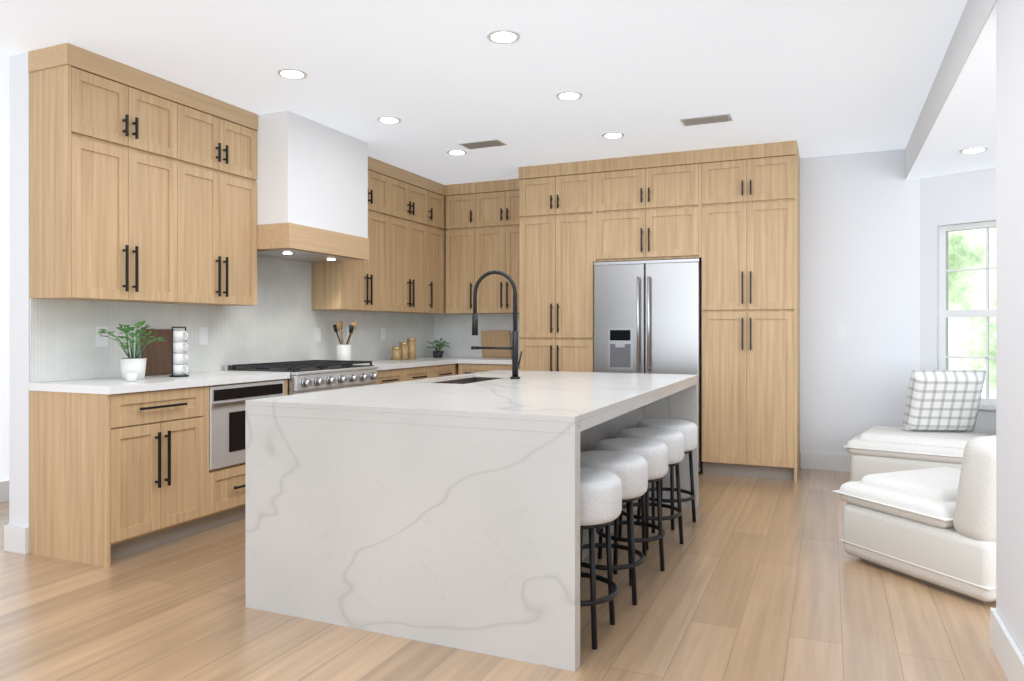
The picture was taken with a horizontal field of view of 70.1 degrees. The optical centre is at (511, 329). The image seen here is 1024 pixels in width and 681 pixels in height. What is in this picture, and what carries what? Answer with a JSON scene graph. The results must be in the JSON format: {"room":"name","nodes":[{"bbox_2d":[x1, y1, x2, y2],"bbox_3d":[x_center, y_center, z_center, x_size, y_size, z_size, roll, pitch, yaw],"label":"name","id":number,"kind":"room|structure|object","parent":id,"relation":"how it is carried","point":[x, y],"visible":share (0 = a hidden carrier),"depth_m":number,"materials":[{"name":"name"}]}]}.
{"room":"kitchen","nodes":[
{"label":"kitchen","id":0,"kind":"room"},
{"bbox_2d":[0,116,8,481],"bbox_3d":[-3.331,-0.147,5.832,0.130,2.695,9.000,0,0,24],"label":"wall","id":1,"kind":"structure","parent":0,"point":[4,298],"depth_m":5.13,"materials":[{"name":"white paint"}]},
{"bbox_2d":[0,480,8,501],"bbox_3d":[-3.262,1.130,5.802,0.016,0.140,9.000,0,0,23],"label":"baseboard","id":2,"kind":"structure","parent":1,"relation":"attached to","point":[4,485],"depth_m":5.11,"materials":[{"name":"white wood"}]},
{"bbox_2d":[9,52,429,552],"bbox_3d":[-1.773,-0.147,6.016,0.160,2.695,4.500,0,0,24],"label":"wall","id":3,"kind":"structure","parent":0,"point":[19,292],"depth_m":3.95,"materials":[{"name":"white paint"}]},
{"bbox_2d":[4,524,27,551],"bbox_3d":[-1.896,1.130,5.929,0.040,0.140,4.278,0,0,23],"label":"baseboard","id":4,"kind":"structure","parent":3,"relation":"attached to","point":[15,537],"depth_m":3.94,"materials":[{"name":"white wood"}]},
{"bbox_2d":[96,327,107,346],"bbox_3d":[-2.416,0.040,4.300,0.005,0.120,0.070,0,0,23],"label":"electrical outlet plate","id":5,"kind":"object","parent":3,"relation":"attached to","point":[101,341],"depth_m":4.29,"materials":[{"name":"white plastic"}]},
{"bbox_2d":[199,327,207,344],"bbox_3d":[-2.112,0.040,4.997,0.005,0.120,0.070,0,0,23],"label":"electrical outlet plate","id":6,"kind":"object","parent":3,"relation":"attached to","point":[203,331],"depth_m":4.99,"materials":[{"name":"white plastic"}]},
{"bbox_2d":[255,110,368,262],"bbox_3d":[-1.586,-1.020,5.498,0.568,0.946,0.936,0,0,24],"label":"range hood","id":7,"kind":"object","parent":3,"relation":"attached to","point":[311,181],"visible":0.9,"depth_m":5.19,"materials":[{"name":"white paint"}]},
{"bbox_2d":[315,328,320,341],"bbox_3d":[-1.626,0.040,6.116,0.005,0.120,0.070,0,0,23],"label":"electrical outlet plate","id":8,"kind":"object","parent":3,"relation":"attached to","point":[317,330],"depth_m":6.11,"materials":[{"name":"white plastic"}]},
{"bbox_2d":[381,328,385,339],"bbox_3d":[-1.235,0.040,7.014,0.005,0.120,0.070,0,0,23],"label":"electrical outlet plate","id":9,"kind":"object","parent":3,"relation":"attached to","point":[383,330],"depth_m":7.01,"materials":[{"name":"white plastic"}]},
{"bbox_2d":[0,0,967,184],"bbox_3d":[-2.831,-1.555,3.979,9.525,0.120,16.000,0,0,24],"label":"ceiling","id":10,"kind":"structure","parent":0,"point":[441,78],"depth_m":4.13,"materials":[{"name":"white paint"}]},
{"bbox_2d":[277,68,306,78],"bbox_3d":[-1.280,-1.490,4.253,0.169,0.007,0.169,0,0,-16],"label":"recessed light","id":11,"kind":"object","parent":10,"relation":"in","point":[289,73],"depth_m":4.24,"materials":[{"name":"white plastic"}]},
{"bbox_2d":[377,116,400,123],"bbox_3d":[-0.873,-1.490,5.189,0.169,0.007,0.169,0,0,17],"label":"recessed light","id":12,"kind":"object","parent":10,"relation":"in","point":[385,119],"depth_m":5.18,"materials":[{"name":"white plastic"}]},
{"bbox_2d":[447,150,466,154],"bbox_3d":[-0.463,-1.490,6.133,0.169,0.007,0.169,0,0,15],"label":"recessed light","id":13,"kind":"object","parent":10,"relation":"in","point":[453,152],"depth_m":6.12,"materials":[{"name":"white plastic"}]},
{"bbox_2d":[459,139,506,148],"bbox_3d":[-0.233,-1.490,5.859,0.340,0.010,0.180,0,0,23],"label":"ceiling vent","id":14,"kind":"object","parent":10,"relation":"in","point":[494,142],"depth_m":5.84,"materials":[{"name":"white metal"}]},
{"bbox_2d":[487,29,519,43],"bbox_3d":[-0.042,-1.490,3.715,0.169,0.007,0.169,0,0,-16],"label":"recessed light","id":15,"kind":"object","parent":10,"relation":"in","point":[505,36],"depth_m":3.70,"materials":[{"name":"white plastic"}]},
{"bbox_2d":[556,91,582,99],"bbox_3d":[0.365,-1.490,4.650,0.169,0.007,0.169,0,0,15],"label":"recessed light","id":16,"kind":"object","parent":10,"relation":"in","point":[566,95],"depth_m":4.63,"materials":[{"name":"white plastic"}]},
{"bbox_2d":[602,132,623,138],"bbox_3d":[0.775,-1.490,5.595,0.169,0.007,0.169,0,0,15],"label":"recessed light","id":17,"kind":"object","parent":10,"relation":"in","point":[611,135],"depth_m":5.58,"materials":[{"name":"white plastic"}]},
{"bbox_2d":[680,113,732,125],"bbox_3d":[1.380,-1.490,5.179,0.340,0.010,0.180,0,0,23],"label":"ceiling vent","id":18,"kind":"object","parent":10,"relation":"in","point":[709,119],"depth_m":5.16,"materials":[{"name":"white metal"}]},
{"bbox_2d":[0,468,1007,680],"bbox_3d":[-0.320,1.250,2.887,15.000,0.100,16.000,0,0,24],"label":"floor","id":19,"kind":"structure","parent":0,"point":[763,579],"depth_m":3.02,"materials":[{"name":"brown wood"}]},
{"bbox_2d":[28,43,479,567],"bbox_3d":[-1.434,-0.146,5.795,0.634,2.693,4.371,0,0,24],"label":"kitchen cabinets","id":20,"kind":"object","parent":19,"relation":"on","point":[143,195],"visible":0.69,"depth_m":4.24,"materials":[{"name":"brown wood"}]},
{"bbox_2d":[97,320,165,379],"bbox_3d":[-2.196,0.114,4.206,0.372,0.340,0.343,0,0,24],"label":"plant","id":21,"kind":"object","parent":20,"relation":"on","point":[132,364],"visible":0.98,"depth_m":4.18,"materials":[{"name":"green plant"}]},
{"bbox_2d":[125,373,138,381],"bbox_3d":[-2.107,0.262,4.045,0.070,0.045,0.070,0,0,24],"label":"dish","id":22,"kind":"object","parent":20,"relation":"on","point":[131,377],"visible":1,"depth_m":4.02,"materials":[{"name":"white ceramic"}]},
{"bbox_2d":[139,329,173,375],"bbox_3d":[-2.238,0.139,4.631,0.020,0.290,0.250,-9,-3,23],"label":"cutting board","id":23,"kind":"object","parent":20,"relation":"on","point":[157,354],"visible":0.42,"depth_m":4.61,"materials":[{"name":"brown wood"}]},
{"bbox_2d":[169,327,188,376],"bbox_3d":[-2.025,0.132,4.457,0.131,0.304,0.110,0,0,24],"label":"mugs","id":24,"kind":"object","parent":20,"relation":"on","point":[180,347],"visible":1,"depth_m":4.43,"materials":[{"name":"white ceramic"}]},
{"bbox_2d":[209,380,285,469],"bbox_3d":[-1.650,0.580,4.584,0.043,0.490,0.630,0,0,24],"label":"built-in microwave","id":25,"kind":"object","parent":20,"relation":"in","point":[226,425],"visible":0.52,"depth_m":4.43,"materials":[{"name":"silver metal"}]},
{"bbox_2d":[333,321,357,360],"bbox_3d":[-1.393,0.104,6.134,0.198,0.361,0.133,0,0,24],"label":"utensil crock","id":26,"kind":"object","parent":20,"relation":"on","point":[343,352],"visible":0.9,"depth_m":6.10,"materials":[{"name":"white ceramic"}]},
{"bbox_2d":[392,346,402,359],"bbox_3d":[-1.090,0.222,6.886,0.085,0.125,0.085,0,0,15],"label":"canister","id":27,"kind":"object","parent":20,"relation":"on","point":[397,352],"depth_m":6.85,"materials":[{"name":"brown metal"}]},
{"bbox_2d":[399,341,410,359],"bbox_3d":[-1.032,0.201,6.970,0.085,0.165,0.085,0,0,15],"label":"canister","id":28,"kind":"object","parent":20,"relation":"on","point":[405,350],"depth_m":6.95,"materials":[{"name":"brown metal"}]},
{"bbox_2d":[407,338,415,359],"bbox_3d":[-0.972,0.181,7.058,0.091,0.205,0.091,0,0,15],"label":"canister","id":29,"kind":"object","parent":20,"relation":"on","point":[413,340],"depth_m":7.02,"materials":[{"name":"brown metal"}]},
{"bbox_2d":[427,338,449,357],"bbox_3d":[-0.771,0.183,7.577,0.257,0.202,0.284,0,0,24],"label":"plant","id":30,"kind":"object","parent":20,"relation":"on","point":[438,353],"visible":1,"depth_m":7.54,"materials":[{"name":"green plant"}]},
{"bbox_2d":[223,360,378,394],"bbox_3d":[-1.517,0.723,5.452,0.719,0.955,0.962,0,0,24],"label":"range cooker","id":31,"kind":"object","parent":19,"relation":"on","point":[308,376],"visible":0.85,"depth_m":5.23,"materials":[{"name":"silver metal"}]},
{"bbox_2d":[245,370,697,670],"bbox_3d":[0.058,0.752,4.070,1.500,0.895,2.630,0,0,24],"label":"kitchen island","id":32,"kind":"object","parent":19,"relation":"on","point":[444,511],"visible":0.98,"depth_m":2.87,"materials":[{"name":"stone"}]},
{"bbox_2d":[471,270,522,378],"bbox_3d":[-0.099,-0.037,4.630,0.337,0.682,0.097,0,0,24],"label":"faucet","id":33,"kind":"object","parent":32,"relation":"on","point":[515,362],"visible":1,"depth_m":4.56,"materials":[{"name":"black metal"}]},
{"bbox_2d":[580,467,621,649],"bbox_3d":[0.247,0.888,2.913,0.380,0.626,0.380,0,0,24],"label":"stool","id":34,"kind":"object","parent":19,"relation":"on","point":[600,498],"visible":0.48,"depth_m":2.77,"materials":[{"name":"fabric"}]},
{"bbox_2d":[580,451,647,604],"bbox_3d":[0.426,0.888,3.326,0.380,0.626,0.380,0,0,6],"label":"stool","id":35,"kind":"object","parent":19,"relation":"on","point":[630,470],"visible":0.65,"depth_m":3.19,"materials":[{"name":"fabric"}]},
{"bbox_2d":[434,140,799,481],"bbox_3d":[0.694,-0.146,6.820,3.696,2.693,0.794,0,0,24],"label":"kitchen cabinets","id":36,"kind":"object","parent":19,"relation":"on","point":[546,237],"visible":0.81,"depth_m":6.16,"materials":[{"name":"brown wood"}]},
{"bbox_2d":[481,330,511,357],"bbox_3d":[-0.165,0.144,7.558,0.330,0.280,0.020,0,8,23],"label":"cutting board","id":37,"kind":"object","parent":36,"relation":"on","point":[495,338],"visible":1,"depth_m":7.55,"materials":[{"name":"brown wood"}]},
{"bbox_2d":[593,438,667,573],"bbox_3d":[0.606,0.888,3.738,0.380,0.626,0.380,0,0,-11],"label":"stool","id":38,"kind":"object","parent":19,"relation":"on","point":[654,453],"visible":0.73,"depth_m":3.63,"materials":[{"name":"fabric"}]},
{"bbox_2d":[594,259,702,472],"bbox_3d":[1.266,0.305,6.518,0.901,1.790,0.836,0,0,24],"label":"fridge","id":39,"kind":"object","parent":19,"relation":"on","point":[647,316],"visible":0.54,"depth_m":6.16,"materials":[{"name":"silver metal"}]},
{"bbox_2d":[616,427,683,549],"bbox_3d":[0.785,0.888,4.151,0.380,0.626,0.380,0,0,-28],"label":"stool","id":40,"kind":"object","parent":19,"relation":"on","point":[672,440],"visible":0.56,"depth_m":4.06,"materials":[{"name":"fabric"}]},
{"bbox_2d":[636,419,697,529],"bbox_3d":[0.965,0.888,4.564,0.380,0.626,0.380,0,0,45],"label":"stool","id":41,"kind":"object","parent":19,"relation":"on","point":[688,430],"visible":0.6,"depth_m":4.45,"materials":[{"name":"fabric"}]},
{"bbox_2d":[832,435,995,602],"bbox_3d":[2.256,0.836,3.639,0.824,0.729,0.893,0,0,-22],"label":"lounge chair","id":42,"kind":"object","parent":19,"relation":"on","point":[935,526],"visible":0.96,"depth_m":3.41,"materials":[{"name":"beige fabric"}]},
{"bbox_2d":[843,370,988,481],"bbox_3d":[3.136,0.745,5.309,1.213,0.911,0.744,0,0,35],"label":"lounge chair","id":43,"kind":"object","parent":19,"relation":"on","point":[941,412],"visible":0.6,"depth_m":5.26,"materials":[{"name":"beige fabric"}]},
{"bbox_2d":[901,370,986,431],"bbox_3d":[3.156,0.520,5.344,0.510,0.490,0.130,0,20,5],"label":"pillow","id":44,"kind":"object","parent":43,"relation":"on","point":[937,400],"depth_m":5.28,"materials":[{"name":"white fabric"}]},
{"bbox_2d":[449,149,919,454],"bbox_3d":[1.270,-0.147,7.015,4.625,2.695,0.240,0,0,24],"label":"wall","id":45,"kind":"structure","parent":0,"point":[860,246],"depth_m":6.17,"materials":[{"name":"white paint"}]},
{"bbox_2d":[800,452,851,471],"bbox_3d":[2.913,1.130,6.159,0.890,0.140,0.016,0,0,23],"label":"baseboard","id":46,"kind":"structure","parent":45,"relation":"attached to","point":[818,461],"depth_m":6.25,"materials":[{"name":"white wood"}]},
{"bbox_2d":[905,0,997,179],"bbox_3d":[4.044,-1.427,0.989,5.481,0.375,16.000,0,0,24],"label":"ceiling","id":47,"kind":"structure","parent":0,"point":[957,114],"depth_m":4.18,"materials":[{"name":"white paint"}]},
{"bbox_2d":[959,147,987,153],"bbox_3d":[3.175,-1.236,5.020,0.169,0.007,0.169,0,0,-16],"label":"recessed light","id":48,"kind":"object","parent":47,"relation":"in","point":[973,149],"depth_m":5.01,"materials":[{"name":"white plastic"}]},
{"bbox_2d":[920,167,995,435],"bbox_3d":[4.810,-0.020,4.276,0.130,2.440,4.500,0,0,-39],"label":"wall","id":49,"kind":"structure","parent":0,"point":[959,198],"depth_m":5.88,"materials":[{"name":"white paint"}]},
{"bbox_2d":[940,221,995,409],"bbox_3d":[3.755,-0.115,5.538,0.140,1.450,0.990,0,0,-39],"label":"window unit","id":50,"kind":"structure","parent":49,"relation":"in","point":[967,296],"depth_m":5.76,"materials":[{"name":"white"}]},
{"bbox_2d":[996,0,1023,655],"bbox_3d":[0.151,-0.019,-1.270,0.130,2.438,8.750,0,0,24],"label":"wall","id":51,"kind":"structure","parent":0,"point":[1010,312],"depth_m":2.55,"materials":[{"name":"white paint"}]},
{"bbox_2d":[990,607,1023,680],"bbox_3d":[0.094,1.130,-1.236,0.035,0.140,8.768,0,0,23],"label":"baseboard","id":52,"kind":"structure","parent":51,"relation":"attached to","point":[1008,653],"depth_m":2.54,"materials":[{"name":"white"}]}
]}

